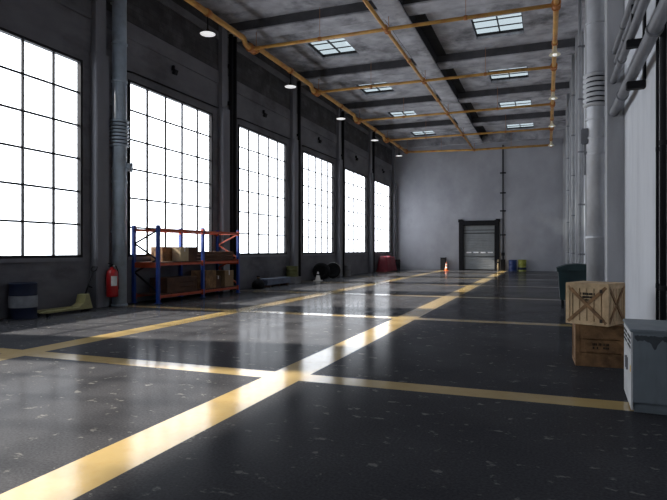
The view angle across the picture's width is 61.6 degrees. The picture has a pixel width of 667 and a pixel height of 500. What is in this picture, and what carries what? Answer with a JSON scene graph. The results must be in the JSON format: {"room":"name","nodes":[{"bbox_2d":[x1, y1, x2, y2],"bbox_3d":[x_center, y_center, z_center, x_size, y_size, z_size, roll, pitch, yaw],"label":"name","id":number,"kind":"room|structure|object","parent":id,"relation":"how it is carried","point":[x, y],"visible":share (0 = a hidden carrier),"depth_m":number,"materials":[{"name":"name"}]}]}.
{"room":"factory floor","nodes":[
{"label":"factory floor","id":0,"kind":"room"},
{"bbox_2d":[0,0,391,318],"bbox_3d":[-4.408,-3.850,22.817,0.185,11.000,54.100,0,0,21],"label":"wall","id":1,"kind":"structure","parent":0,"point":[161,34],"depth_m":20.11,"materials":[{"name":"concrete"}]},
{"bbox_2d":[0,27,84,262],"bbox_3d":[-7.917,-2.505,13.538,0.160,5.630,4.780,0,0,21],"label":"window","id":2,"kind":"structure","parent":1,"relation":"in","point":[21,258],"depth_m":14.83,"materials":[{"name":"metal"}]},
{"bbox_2d":[90,0,108,307],"bbox_3d":[-6.751,-3.775,16.176,0.262,10.850,0.500,0,0,21],"label":"column","id":3,"kind":"structure","parent":1,"relation":"attached to","point":[99,62],"depth_m":16.02,"materials":[{"name":"concrete"}]},
{"bbox_2d":[106,263,118,296],"bbox_3d":[-6.409,0.861,16.201,0.352,0.977,0.332,0,0,-13],"label":"fire extinguisher","id":4,"kind":"object","parent":1,"relation":"attached to","point":[112,275],"visible":1,"depth_m":16.08,"materials":[{"name":"red metal"}]},
{"bbox_2d":[127,79,212,259],"bbox_3d":[-5.588,-2.505,19.645,0.160,5.630,4.780,0,0,21],"label":"window","id":5,"kind":"structure","parent":1,"relation":"in","point":[146,256],"depth_m":19.23,"materials":[{"name":"metal"}]},
{"bbox_2d":[127,70,218,107],"bbox_3d":[-5.480,-5.575,19.704,0.053,0.146,5.175,0,0,21],"label":"cable conduit","id":6,"kind":"object","parent":1,"relation":"attached to","point":[127,70],"visible":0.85,"depth_m":19.27,"materials":[{"name":"black metal"}]},
{"bbox_2d":[172,65,177,75],"bbox_3d":[-5.522,-6.250,19.470,0.208,0.341,0.180,0,0,21],"label":"floodlight","id":7,"kind":"object","parent":1,"relation":"attached to","point":[175,72],"visible":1,"depth_m":19.43,"materials":[{"name":"black paint"}]},
{"bbox_2d":[218,19,229,291],"bbox_3d":[-4.380,-3.775,22.395,0.262,10.850,0.500,0,0,21],"label":"trim","id":8,"kind":"structure","parent":1,"relation":"attached to","point":[223,111],"depth_m":22.24,"materials":[{"name":"metal"}]},
{"bbox_2d":[228,34,232,290],"bbox_3d":[-4.195,-3.535,22.704,0.265,10.370,0.220,0,0,21],"label":"drain pipe","id":9,"kind":"object","parent":1,"relation":"attached to","point":[230,65],"visible":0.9,"depth_m":22.61,"materials":[{"name":"black metal"}]},
{"bbox_2d":[238,124,287,256],"bbox_3d":[-3.218,-2.505,25.863,0.160,5.630,4.780,0,0,21],"label":"window","id":10,"kind":"structure","parent":1,"relation":"in","point":[248,254],"depth_m":25.55,"materials":[{"name":"metal"}]},
{"bbox_2d":[237,118,290,138],"bbox_3d":[-3.110,-5.575,25.922,0.053,0.146,5.175,0,0,21],"label":"cable conduit","id":11,"kind":"object","parent":1,"relation":"attached to","point":[237,118],"visible":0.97,"depth_m":25.63,"materials":[{"name":"black metal"}]},
{"bbox_2d":[290,71,297,265],"bbox_3d":[-2.010,-3.775,28.613,0.262,10.850,0.500,0,0,21],"label":"trim","id":12,"kind":"structure","parent":1,"relation":"attached to","point":[293,92],"depth_m":28.44,"materials":[{"name":"metal"}]},
{"bbox_2d":[302,150,334,255],"bbox_3d":[-0.847,-2.505,32.081,0.160,5.630,4.780,0,0,21],"label":"window","id":13,"kind":"structure","parent":1,"relation":"in","point":[308,253],"depth_m":31.62,"materials":[{"name":"metal"}]},
{"bbox_2d":[302,145,336,158],"bbox_3d":[-0.739,-5.575,32.141,0.053,0.146,5.175,0,0,21],"label":"cable conduit","id":14,"kind":"object","parent":1,"relation":"attached to","point":[302,145],"visible":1,"depth_m":32.00,"materials":[{"name":"black metal"}]},
{"bbox_2d":[336,105,342,276],"bbox_3d":[0.361,-3.775,34.831,0.262,10.850,0.500,0,0,21],"label":"trim","id":15,"kind":"structure","parent":1,"relation":"attached to","point":[339,162],"depth_m":34.65,"materials":[{"name":"metal"}]},
{"bbox_2d":[344,167,366,254],"bbox_3d":[1.524,-2.505,38.300,0.160,5.630,4.780,0,0,21],"label":"window","id":16,"kind":"structure","parent":1,"relation":"in","point":[347,169],"depth_m":38.62,"materials":[{"name":"metal"}]},
{"bbox_2d":[368,127,372,272],"bbox_3d":[2.732,-3.775,41.050,0.262,10.850,0.500,0,0,21],"label":"trim","id":17,"kind":"structure","parent":1,"relation":"attached to","point":[370,174],"depth_m":40.85,"materials":[{"name":"concrete"}]},
{"bbox_2d":[375,180,390,253],"bbox_3d":[3.895,-2.505,44.518,0.160,5.630,4.780,0,0,21],"label":"window","id":18,"kind":"structure","parent":1,"relation":"in","point":[389,196],"depth_m":44.23,"materials":[{"name":"metal"}]},
{"bbox_2d":[392,144,395,259],"bbox_3d":[5.103,-3.775,47.268,0.262,10.850,0.500,0,0,21],"label":"trim","id":19,"kind":"structure","parent":1,"relation":"attached to","point":[393,148],"depth_m":47.05,"materials":[{"name":"metal"}]},
{"bbox_2d":[0,269,666,499],"bbox_3d":[2.013,1.650,20.369,14.250,0.001,54.100,0,0,21],"label":"floor","id":20,"kind":"structure","parent":0,"point":[402,384],"depth_m":6.10,"materials":[{"name":"concrete"}]},
{"bbox_2d":[8,282,37,319],"bbox_3d":[-7.519,1.218,13.569,0.633,0.865,0.630,0,0,21],"label":"drum","id":21,"kind":"object","parent":20,"relation":"on","point":[23,297],"visible":1,"depth_m":13.31,"materials":[{"name":"blue paint"}]},
{"bbox_2d":[37,266,97,315],"bbox_3d":[-6.997,1.054,14.716,0.490,1.192,1.955,0,0,21],"label":"jack","id":22,"kind":"object","parent":20,"relation":"on","point":[83,301],"visible":0.93,"depth_m":15.07,"materials":[{"name":"yellow metal"}]},
{"bbox_2d":[110,0,132,305],"bbox_3d":[-6.310,-3.535,16.645,0.637,10.370,0.539,0,0,-24],"label":"vertical pipe","id":23,"kind":"object","parent":20,"relation":"on","point":[119,124],"visible":1,"depth_m":16.45,"materials":[{"name":"metal"}]},
{"bbox_2d":[130,225,239,303],"bbox_3d":[-4.985,0.440,19.655,1.080,2.420,4.940,0,0,21],"label":"rack","id":24,"kind":"object","parent":20,"relation":"on","point":[156,263],"visible":0.89,"depth_m":18.58,"materials":[{"name":"blue metal"}]},
{"bbox_2d":[151,247,177,261],"bbox_3d":[-5.586,0.134,18.557,0.461,0.478,0.851,0,0,21],"label":"crate","id":25,"kind":"object","parent":24,"relation":"on","point":[165,252],"visible":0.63,"depth_m":18.23,"materials":[{"name":"brown cardboard"}]},
{"bbox_2d":[150,276,196,292],"bbox_3d":[-5.318,1.134,18.669,0.700,0.478,1.600,0,0,21],"label":"crate","id":26,"kind":"object","parent":24,"relation":"on","point":[170,284],"visible":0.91,"depth_m":18.23,"materials":[{"name":"brown wood"}]},
{"bbox_2d":[172,248,188,260],"bbox_3d":[-5.095,0.146,18.638,0.344,0.453,0.440,0,0,21],"label":"carton","id":27,"kind":"object","parent":24,"relation":"on","point":[178,254],"visible":0.93,"depth_m":18.47,"materials":[{"name":"brown cardboard"}]},
{"bbox_2d":[178,247,197,260],"bbox_3d":[-5.101,0.134,19.239,0.661,0.478,0.521,0,0,21],"label":"crate","id":28,"kind":"object","parent":24,"relation":"on","point":[193,251],"visible":0.52,"depth_m":19.14,"materials":[{"name":"brown wood"}]},
{"bbox_2d":[191,270,215,288],"bbox_3d":[-4.694,1.054,20.251,0.621,0.638,0.661,0,0,21],"label":"crate","id":29,"kind":"object","parent":24,"relation":"on","point":[210,275],"visible":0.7,"depth_m":20.01,"materials":[{"name":"brown cardboard"}]},
{"bbox_2d":[198,257,233,260],"bbox_3d":[-4.572,0.321,20.739,0.840,0.105,1.960,0,0,21],"label":"pallet","id":30,"kind":"object","parent":24,"relation":"on","point":[206,258],"visible":0.6,"depth_m":20.47,"materials":[{"name":"brown wood"}]},
{"bbox_2d":[198,254,233,257],"bbox_3d":[-4.572,0.213,20.739,0.840,0.105,1.960,0,0,21],"label":"pallet","id":31,"kind":"object","parent":30,"relation":"on","point":[206,255],"visible":0.64,"depth_m":20.47,"materials":[{"name":"brown wood"}]},
{"bbox_2d":[198,251,233,254],"bbox_3d":[-4.572,0.106,20.739,0.840,0.105,1.960,0,0,21],"label":"pallet","id":32,"kind":"object","parent":31,"relation":"on","point":[199,252],"visible":0.72,"depth_m":20.43,"materials":[{"name":"brown wood"}]},
{"bbox_2d":[216,275,220,286],"bbox_3d":[-4.477,1.161,20.821,0.454,0.423,0.400,0,0,21],"label":"carton","id":33,"kind":"object","parent":24,"relation":"on","point":[218,277],"visible":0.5,"depth_m":20.75,"materials":[{"name":"brown cardboard"}]},
{"bbox_2d":[216,270,232,286],"bbox_3d":[-4.202,1.071,21.315,0.544,0.603,0.620,0,0,21],"label":"carton","id":34,"kind":"object","parent":24,"relation":"on","point":[226,275],"visible":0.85,"depth_m":21.05,"materials":[{"name":"brown cardboard"}]},
{"bbox_2d":[233,37,236,289],"bbox_3d":[-4.088,-3.535,22.984,0.265,10.370,0.220,0,0,21],"label":"drain pipe","id":35,"kind":"object","parent":20,"relation":"on","point":[234,38],"visible":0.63,"depth_m":22.89,"materials":[{"name":"black metal"}]},
{"bbox_2d":[252,276,264,288],"bbox_3d":[-3.233,1.385,24.082,0.580,0.530,0.580,0,0,21],"label":"sack","id":36,"kind":"object","parent":20,"relation":"on","point":[257,283],"visible":1,"depth_m":23.88,"materials":[{"name":"black fabric"}]},
{"bbox_2d":[261,277,290,286],"bbox_3d":[-2.761,1.470,25.882,0.600,0.360,2.400,0,0,21],"label":"bundle","id":37,"kind":"object","parent":20,"relation":"on","point":[273,281],"visible":0.79,"depth_m":25.67,"materials":[{"name":"grey"}]},
{"bbox_2d":[289,276,300,283],"bbox_3d":[-2.049,1.485,27.750,0.700,0.330,0.700,0,0,21],"label":"storage box","id":38,"kind":"object","parent":20,"relation":"on","point":[294,280],"visible":0.52,"depth_m":27.42,"materials":[{"name":"grey plastic"}]},
{"bbox_2d":[286,266,297,276],"bbox_3d":[-2.049,1.058,27.750,0.606,0.525,0.603,0,0,21],"label":"drum","id":39,"kind":"object","parent":38,"relation":"on","point":[291,271],"visible":1,"depth_m":27.50,"materials":[{"name":"green paint"}]},
{"bbox_2d":[297,81,300,275],"bbox_3d":[-1.799,-3.535,29.036,0.230,10.370,0.220,0,0,21],"label":"drain pipe","id":40,"kind":"object","parent":20,"relation":"on","point":[299,82],"visible":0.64,"depth_m":28.95,"materials":[{"name":"grey metal"}]},
{"bbox_2d":[313,272,322,280],"bbox_3d":[-0.831,1.405,29.962,0.400,0.490,0.400,0,0,21],"label":"traffic cone","id":41,"kind":"object","parent":20,"relation":"on","point":[317,275],"visible":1,"depth_m":29.87,"materials":[{"name":"white plastic"}]},
{"bbox_2d":[312,263,329,279],"bbox_3d":[-0.671,1.180,30.971,0.964,0.964,0.300,0,0,7],"label":"tyre","id":42,"kind":"object","parent":20,"relation":"on","point":[323,269],"visible":0.88,"depth_m":30.86,"materials":[{"name":"black rubber"}]},
{"bbox_2d":[328,262,340,277],"bbox_3d":[-0.032,1.190,32.761,0.944,0.944,0.300,0,0,1],"label":"tyre","id":43,"kind":"object","parent":20,"relation":"on","point":[335,270],"visible":0.81,"depth_m":32.63,"materials":[{"name":"black rubber"}]},
{"bbox_2d":[341,111,343,275],"bbox_3d":[0.571,-3.535,35.254,0.230,10.370,0.220,0,0,21],"label":"drain pipe","id":44,"kind":"object","parent":20,"relation":"on","point":[342,154],"visible":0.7,"depth_m":35.16,"materials":[{"name":"black metal"}]},
{"bbox_2d":[344,265,350,275],"bbox_3d":[0.861,1.308,35.524,0.485,0.685,0.482,0,0,21],"label":"drum","id":45,"kind":"object","parent":20,"relation":"on","point":[347,268],"visible":0.86,"depth_m":35.32,"materials":[{"name":"grey plastic"}]},
{"bbox_2d":[372,132,374,271],"bbox_3d":[2.942,-3.535,41.473,0.230,10.370,0.220,0,0,21],"label":"drain pipe","id":46,"kind":"object","parent":20,"relation":"on","point":[373,142],"visible":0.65,"depth_m":41.40,"materials":[{"name":"black metal"}]},
{"bbox_2d":[376,256,396,271],"bbox_3d":[4.197,1.050,43.991,0.840,1.200,3.300,0,0,21],"label":"pile","id":47,"kind":"object","parent":20,"relation":"on","point":[385,263],"visible":0.99,"depth_m":42.83,"materials":[{"name":"red fabric"}]},
{"bbox_2d":[395,260,399,269],"bbox_3d":[5.312,1.222,46.776,0.545,0.855,0.542,0,0,21],"label":"drum","id":48,"kind":"object","parent":20,"relation":"on","point":[396,261],"visible":0.62,"depth_m":46.53,"materials":[{"name":"metal"}]},
{"bbox_2d":[440,258,445,269],"bbox_3d":[8.994,1.135,45.908,0.440,1.030,0.440,0,0,21],"label":"storage box","id":49,"kind":"object","parent":20,"relation":"on","point":[442,260],"visible":0.89,"depth_m":45.73,"materials":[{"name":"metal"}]},
{"bbox_2d":[509,260,516,270],"bbox_3d":[13.998,1.208,43.733,0.626,0.885,0.623,0,0,21],"label":"barrel","id":50,"kind":"object","parent":20,"relation":"on","point":[512,263],"visible":0.91,"depth_m":43.47,"materials":[{"name":"blue plastic"}]},
{"bbox_2d":[518,260,526,270],"bbox_3d":[14.669,1.198,43.530,0.632,0.905,0.628,0,0,21],"label":"barrel","id":51,"kind":"object","parent":20,"relation":"on","point":[521,263],"visible":0.94,"depth_m":43.26,"materials":[{"name":"yellow paint"}]},
{"bbox_2d":[556,263,585,306],"bbox_3d":[7.165,1.022,16.463,1.140,1.255,1.110,0,0,21],"label":"waste container","id":52,"kind":"object","parent":20,"relation":"on","point":[571,272],"visible":0.4,"depth_m":16.09,"materials":[{"name":"green plastic"}]},
{"bbox_2d":[581,0,604,281],"bbox_3d":[5.802,-3.535,12.253,0.540,10.370,0.673,0,0,-38],"label":"vertical pipe","id":53,"kind":"object","parent":20,"relation":"on","point":[593,135],"visible":0.81,"depth_m":12.15,"materials":[{"name":"metal"}]},
{"bbox_2d":[572,323,623,368],"bbox_3d":[3.858,1.353,8.181,0.640,0.593,0.622,0,0,19],"label":"crate","id":54,"kind":"object","parent":20,"relation":"on","point":[593,346],"visible":0.77,"depth_m":7.91,"materials":[{"name":"brown wood"}]},
{"bbox_2d":[566,281,624,326],"bbox_3d":[3.793,0.763,8.111,0.601,0.588,0.601,0,0,-43],"label":"crate","id":55,"kind":"object","parent":54,"relation":"on","point":[595,303],"visible":0.98,"depth_m":7.91,"materials":[{"name":"brown wood"}]},
{"bbox_2d":[623,318,666,414],"bbox_3d":[3.472,1.228,6.026,0.588,0.845,0.990,0,0,23],"label":"base cabinet","id":56,"kind":"object","parent":20,"relation":"on","point":[645,341],"visible":1,"depth_m":5.66,"materials":[{"name":"grey metal"}]},
{"bbox_2d":[195,0,584,148],"bbox_3d":[2.013,-8.910,20.369,14.450,0.720,54.300,0,0,21],"label":"ceiling","id":57,"kind":"structure","parent":0,"point":[448,49],"depth_m":26.09,"materials":[{"name":"concrete"}]},
{"bbox_2d":[184,0,407,153],"bbox_3d":[-2.545,-8.463,23.921,0.346,1.373,48.890,0,0,21],"label":"pipe","id":58,"kind":"object","parent":57,"relation":"hanging from","point":[206,12],"visible":0.97,"depth_m":24.11,"materials":[{"name":"orange metal"}]},
{"bbox_2d":[199,17,215,36],"bbox_3d":[-4.325,-7.720,19.254,0.570,0.640,0.570,0,0,21],"label":"hanging lamp","id":59,"kind":"object","parent":58,"relation":"hanging from","point":[207,33],"visible":1,"depth_m":19.21,"materials":[{"name":"black paint"}]},
{"bbox_2d":[200,31,214,36],"bbox_3d":[-4.325,-7.433,19.254,0.530,0.065,0.530,0,0,21],"label":"diffuser","id":60,"kind":"object","parent":59,"relation":"attached to","point":[204,33],"depth_m":19.17,"materials":[{"name":"white plastic"}]},
{"bbox_2d":[284,74,296,88],"bbox_3d":[-1.956,-7.720,25.468,0.570,0.640,0.570,0,0,21],"label":"hanging lamp","id":61,"kind":"object","parent":58,"relation":"hanging from","point":[289,85],"visible":1,"depth_m":25.40,"materials":[{"name":"white"}]},
{"bbox_2d":[285,85,295,88],"bbox_3d":[-1.956,-7.433,25.468,0.530,0.065,0.530,0,0,21],"label":"diffuser","id":62,"kind":"object","parent":61,"relation":"attached to","point":[286,86],"depth_m":25.38,"materials":[{"name":"white"}]},
{"bbox_2d":[336,108,345,119],"bbox_3d":[0.413,-7.720,31.681,0.570,0.640,0.570,0,0,21],"label":"hanging lamp","id":63,"kind":"object","parent":58,"relation":"hanging from","point":[340,117],"visible":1,"depth_m":31.62,"materials":[{"name":"white"}]},
{"bbox_2d":[307,38,356,56],"bbox_3d":[-0.030,-9.320,25.536,1.850,0.100,2.200,0,0,21],"label":"window","id":64,"kind":"structure","parent":57,"relation":"attached to","point":[341,46],"depth_m":25.76,"materials":[{"name":"glass"}]},
{"bbox_2d":[356,82,393,93],"bbox_3d":[2.392,-9.320,31.890,1.850,0.100,2.200,0,0,21],"label":"window","id":65,"kind":"structure","parent":57,"relation":"attached to","point":[385,88],"depth_m":32.50,"materials":[{"name":"glass"}]},
{"bbox_2d":[387,110,416,116],"bbox_3d":[4.726,-9.320,38.010,1.850,0.100,2.200,0,0,21],"label":"window","id":66,"kind":"structure","parent":57,"relation":"attached to","point":[411,112],"depth_m":38.22,"materials":[{"name":"glass"}]},
{"bbox_2d":[254,0,552,49],"bbox_3d":[1.996,-8.508,20.140,11.180,1.284,0.168,0,0,21],"label":"pipe","id":67,"kind":"object","parent":57,"relation":"hanging from","point":[465,17],"visible":0.88,"depth_m":19.76,"materials":[{"name":"orange metal"}]},
{"bbox_2d":[362,0,474,151],"bbox_3d":[2.575,-8.194,21.969,0.224,0.712,48.890,0,0,21],"label":"pipe","id":68,"kind":"object","parent":57,"relation":"hanging from","point":[384,26],"visible":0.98,"depth_m":23.36,"materials":[{"name":"orange metal"}]},
{"bbox_2d":[411,131,435,135],"bbox_3d":[7.095,-9.320,44.224,1.850,0.100,2.200,0,0,21],"label":"window","id":69,"kind":"structure","parent":57,"relation":"attached to","point":[420,133],"depth_m":44.78,"materials":[{"name":"glass"}]},
{"bbox_2d":[318,48,550,93],"bbox_3d":[4.336,-8.508,26.279,11.180,1.284,0.168,0,0,21],"label":"pipe","id":70,"kind":"object","parent":57,"relation":"hanging from","point":[485,73],"visible":0.93,"depth_m":25.91,"materials":[{"name":"orange metal"}]},
{"bbox_2d":[359,87,549,121],"bbox_3d":[6.705,-8.508,32.493,11.180,1.284,0.168,0,0,21],"label":"pipe","id":71,"kind":"object","parent":57,"relation":"hanging from","point":[545,104],"visible":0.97,"depth_m":32.14,"materials":[{"name":"orange metal"}]},
{"bbox_2d":[388,114,549,140],"bbox_3d":[9.039,-8.508,38.613,11.180,1.284,0.168,0,0,21],"label":"pipe","id":72,"kind":"object","parent":57,"relation":"hanging from","point":[505,131],"visible":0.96,"depth_m":38.29,"materials":[{"name":"orange metal"}]},
{"bbox_2d":[407,144,548,152],"bbox_3d":[11.246,-8.508,44.407,11.183,1.285,0.170,0,0,21],"label":"pipe","id":73,"kind":"object","parent":57,"relation":"hanging from","point":[542,145],"visible":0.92,"depth_m":44.21,"materials":[{"name":"orange metal"}]},
{"bbox_2d":[471,13,523,36],"bbox_3d":[6.740,-9.320,22.955,1.960,0.100,2.200,0,0,21],"label":"window","id":74,"kind":"structure","parent":57,"relation":"attached to","point":[510,22],"depth_m":23.13,"materials":[{"name":"glass"}]},
{"bbox_2d":[488,67,528,80],"bbox_3d":[9.162,-9.320,29.309,1.960,0.100,2.200,0,0,21],"label":"window","id":75,"kind":"structure","parent":57,"relation":"attached to","point":[524,73],"depth_m":29.89,"materials":[{"name":"glass"}]},
{"bbox_2d":[498,100,531,106],"bbox_3d":[11.495,-9.320,35.429,1.960,0.100,2.200,0,0,21],"label":"window","id":76,"kind":"structure","parent":57,"relation":"attached to","point":[521,102],"depth_m":35.60,"materials":[{"name":"glass"}]},
{"bbox_2d":[506,123,533,128],"bbox_3d":[13.864,-9.320,41.643,1.960,0.100,2.200,0,0,21],"label":"window","id":77,"kind":"structure","parent":57,"relation":"attached to","point":[525,125],"depth_m":42.13,"materials":[{"name":"glass"}]},
{"bbox_2d":[549,0,560,146],"bbox_3d":[7.901,-8.477,19.938,0.290,1.345,48.890,0,0,21],"label":"pipe","id":78,"kind":"object","parent":57,"relation":"hanging from","point":[556,4],"visible":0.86,"depth_m":23.06,"materials":[{"name":"orange metal"}]},
{"bbox_2d":[549,91,557,99],"bbox_3d":[10.860,-7.652,27.698,0.430,0.435,0.430,0,0,21],"label":"hanging lamp","id":79,"kind":"object","parent":78,"relation":"hanging from","point":[553,97],"visible":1,"depth_m":27.64,"materials":[{"name":"white"}]},
{"bbox_2d":[549,45,560,56],"bbox_3d":[8.491,-7.652,21.485,0.430,0.435,0.430,0,0,21],"label":"hanging lamp","id":80,"kind":"object","parent":78,"relation":"hanging from","point":[555,53],"visible":1,"depth_m":21.43,"materials":[{"name":"white metal"}]},
{"bbox_2d":[395,138,562,270],"bbox_3d":[11.614,-3.850,45.551,14.450,11.000,0.400,0,0,21],"label":"wall","id":81,"kind":"structure","parent":0,"point":[434,190],"depth_m":45.26,"materials":[{"name":"grey paint"}]},
{"bbox_2d":[458,219,499,270],"bbox_3d":[11.743,-0.420,45.202,3.260,4.140,0.400,0,0,21],"label":"door","id":82,"kind":"structure","parent":81,"relation":"in","point":[479,241],"depth_m":45.27,"materials":[{"name":"black paint"}]},
{"bbox_2d":[500,145,505,269],"bbox_3d":[13.470,-3.375,44.511,0.440,9.950,0.220,0,0,21],"label":"conduit","id":83,"kind":"object","parent":81,"relation":"attached to","point":[502,172],"visible":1,"depth_m":44.48,"materials":[{"name":"metal"}]},
{"bbox_2d":[584,0,655,319],"bbox_3d":[8.578,-3.850,17.866,0.400,11.000,54.100,0,0,21],"label":"wall","id":84,"kind":"structure","parent":0,"point":[640,105],"depth_m":9.29,"materials":[{"name":"grey paint"}]},
{"bbox_2d":[563,129,565,263],"bbox_3d":[17.634,-3.775,42.614,0.312,10.850,0.550,0,0,21],"label":"trim","id":85,"kind":"structure","parent":84,"relation":"attached to","point":[564,130],"depth_m":42.37,"materials":[{"name":"grey metal"}]},
{"bbox_2d":[566,108,566,263],"bbox_3d":[15.263,-3.775,36.395,0.312,10.850,0.550,0,0,21],"label":"trim","id":86,"kind":"structure","parent":84,"relation":"attached to","point":[566,108],"depth_m":36.18,"materials":[{"name":"grey metal"}]},
{"bbox_2d":[566,93,568,263],"bbox_3d":[13.297,-3.745,31.424,0.419,10.790,0.158,0,0,21],"label":"conduit","id":87,"kind":"object","parent":84,"relation":"attached to","point":[567,126],"visible":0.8,"depth_m":31.41,"materials":[{"name":"grey metal"}]},
{"bbox_2d":[569,79,570,262],"bbox_3d":[12.892,-3.775,30.177,0.312,10.850,0.550,0,0,21],"label":"trim","id":88,"kind":"structure","parent":84,"relation":"attached to","point":[570,79],"depth_m":29.96,"materials":[{"name":"grey metal"}]},
{"bbox_2d":[571,54,574,262],"bbox_3d":[10.911,-3.745,25.164,0.419,10.790,0.158,0,0,21],"label":"conduit","id":89,"kind":"object","parent":84,"relation":"attached to","point":[572,56],"visible":0.89,"depth_m":25.16,"materials":[{"name":"grey metal"}]},
{"bbox_2d":[575,33,583,263],"bbox_3d":[10.521,-3.775,23.959,0.312,10.850,0.550,0,0,21],"label":"trim","id":90,"kind":"structure","parent":84,"relation":"attached to","point":[576,36],"depth_m":23.73,"materials":[{"name":"grey metal"}]},
{"bbox_2d":[578,0,584,262],"bbox_3d":[8.577,-3.745,19.097,0.458,10.790,0.136,0,0,21],"label":"conduit","id":91,"kind":"object","parent":84,"relation":"attached to","point":[580,46],"visible":0.94,"depth_m":19.11,"materials":[{"name":"grey metal"}]},
{"bbox_2d":[585,0,585,263],"bbox_3d":[8.150,-3.775,17.740,0.312,10.850,0.550,0,0,21],"label":"trim","id":92,"kind":"structure","parent":84,"relation":"attached to","point":[585,0],"depth_m":17.75,"materials":[{"name":"grey metal"}]},
{"bbox_2d":[605,0,623,324],"bbox_3d":[5.780,-3.775,11.522,0.312,10.850,0.550,0,0,21],"label":"pillar","id":93,"kind":"structure","parent":84,"relation":"attached to","point":[614,9],"depth_m":11.28,"materials":[{"name":"grey concrete"}]},
{"bbox_2d":[612,0,634,53],"bbox_3d":[2.202,-3.990,2.211,0.120,0.120,19.500,0,0,21],"label":"pipe","id":94,"kind":"object","parent":84,"relation":"attached to","point":[627,13],"visible":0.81,"depth_m":9.92,"materials":[{"name":"grey metal"}]},
{"bbox_2d":[626,62,645,90],"bbox_3d":[4.791,-2.815,8.876,0.270,0.530,0.180,0,0,21],"label":"bracket","id":95,"kind":"object","parent":84,"relation":"attached to","point":[638,84],"visible":0.8,"depth_m":8.82,"materials":[{"name":"metal"}]},
{"bbox_2d":[609,0,666,116],"bbox_3d":[2.193,-2.770,2.214,0.204,0.204,19.500,0,0,21],"label":"pipe","id":96,"kind":"object","parent":95,"relation":"on","point":[654,28],"visible":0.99,"depth_m":7.61,"materials":[{"name":"grey metal"}]},
{"bbox_2d":[626,4,645,49],"bbox_3d":[4.791,-3.550,8.876,0.270,0.680,0.180,0,0,21],"label":"bracket","id":97,"kind":"object","parent":84,"relation":"attached to","point":[633,43],"visible":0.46,"depth_m":8.83,"materials":[{"name":"metal"}]},
{"bbox_2d":[613,0,639,64],"bbox_3d":[2.221,-3.770,2.204,0.101,0.101,19.500,0,0,21],"label":"pipe","id":98,"kind":"object","parent":97,"relation":"attached to","point":[635,5],"visible":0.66,"depth_m":9.61,"materials":[{"name":"grey metal"}]},
{"bbox_2d":[610,0,649,83],"bbox_3d":[2.183,-3.410,2.218,0.156,0.156,19.500,0,0,21],"label":"pipe","id":99,"kind":"object","parent":97,"relation":"on","point":[642,6],"visible":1,"depth_m":8.74,"materials":[{"name":"grey metal"}]},
{"bbox_2d":[655,0,658,319],"bbox_3d":[4.364,-3.725,7.508,0.084,10.750,0.060,0,0,21],"label":"drain pipe","id":100,"kind":"object","parent":84,"relation":"attached to","point":[657,1],"visible":0.75,"depth_m":7.50,"materials":[{"name":"black metal"}]},
{"bbox_2d":[659,0,666,319],"bbox_3d":[4.158,-3.725,7.030,0.128,10.750,0.095,0,0,21],"label":"drain pipe","id":101,"kind":"object","parent":84,"relation":"attached to","point":[663,37],"visible":0.95,"depth_m":7.00,"materials":[{"name":"black metal"}]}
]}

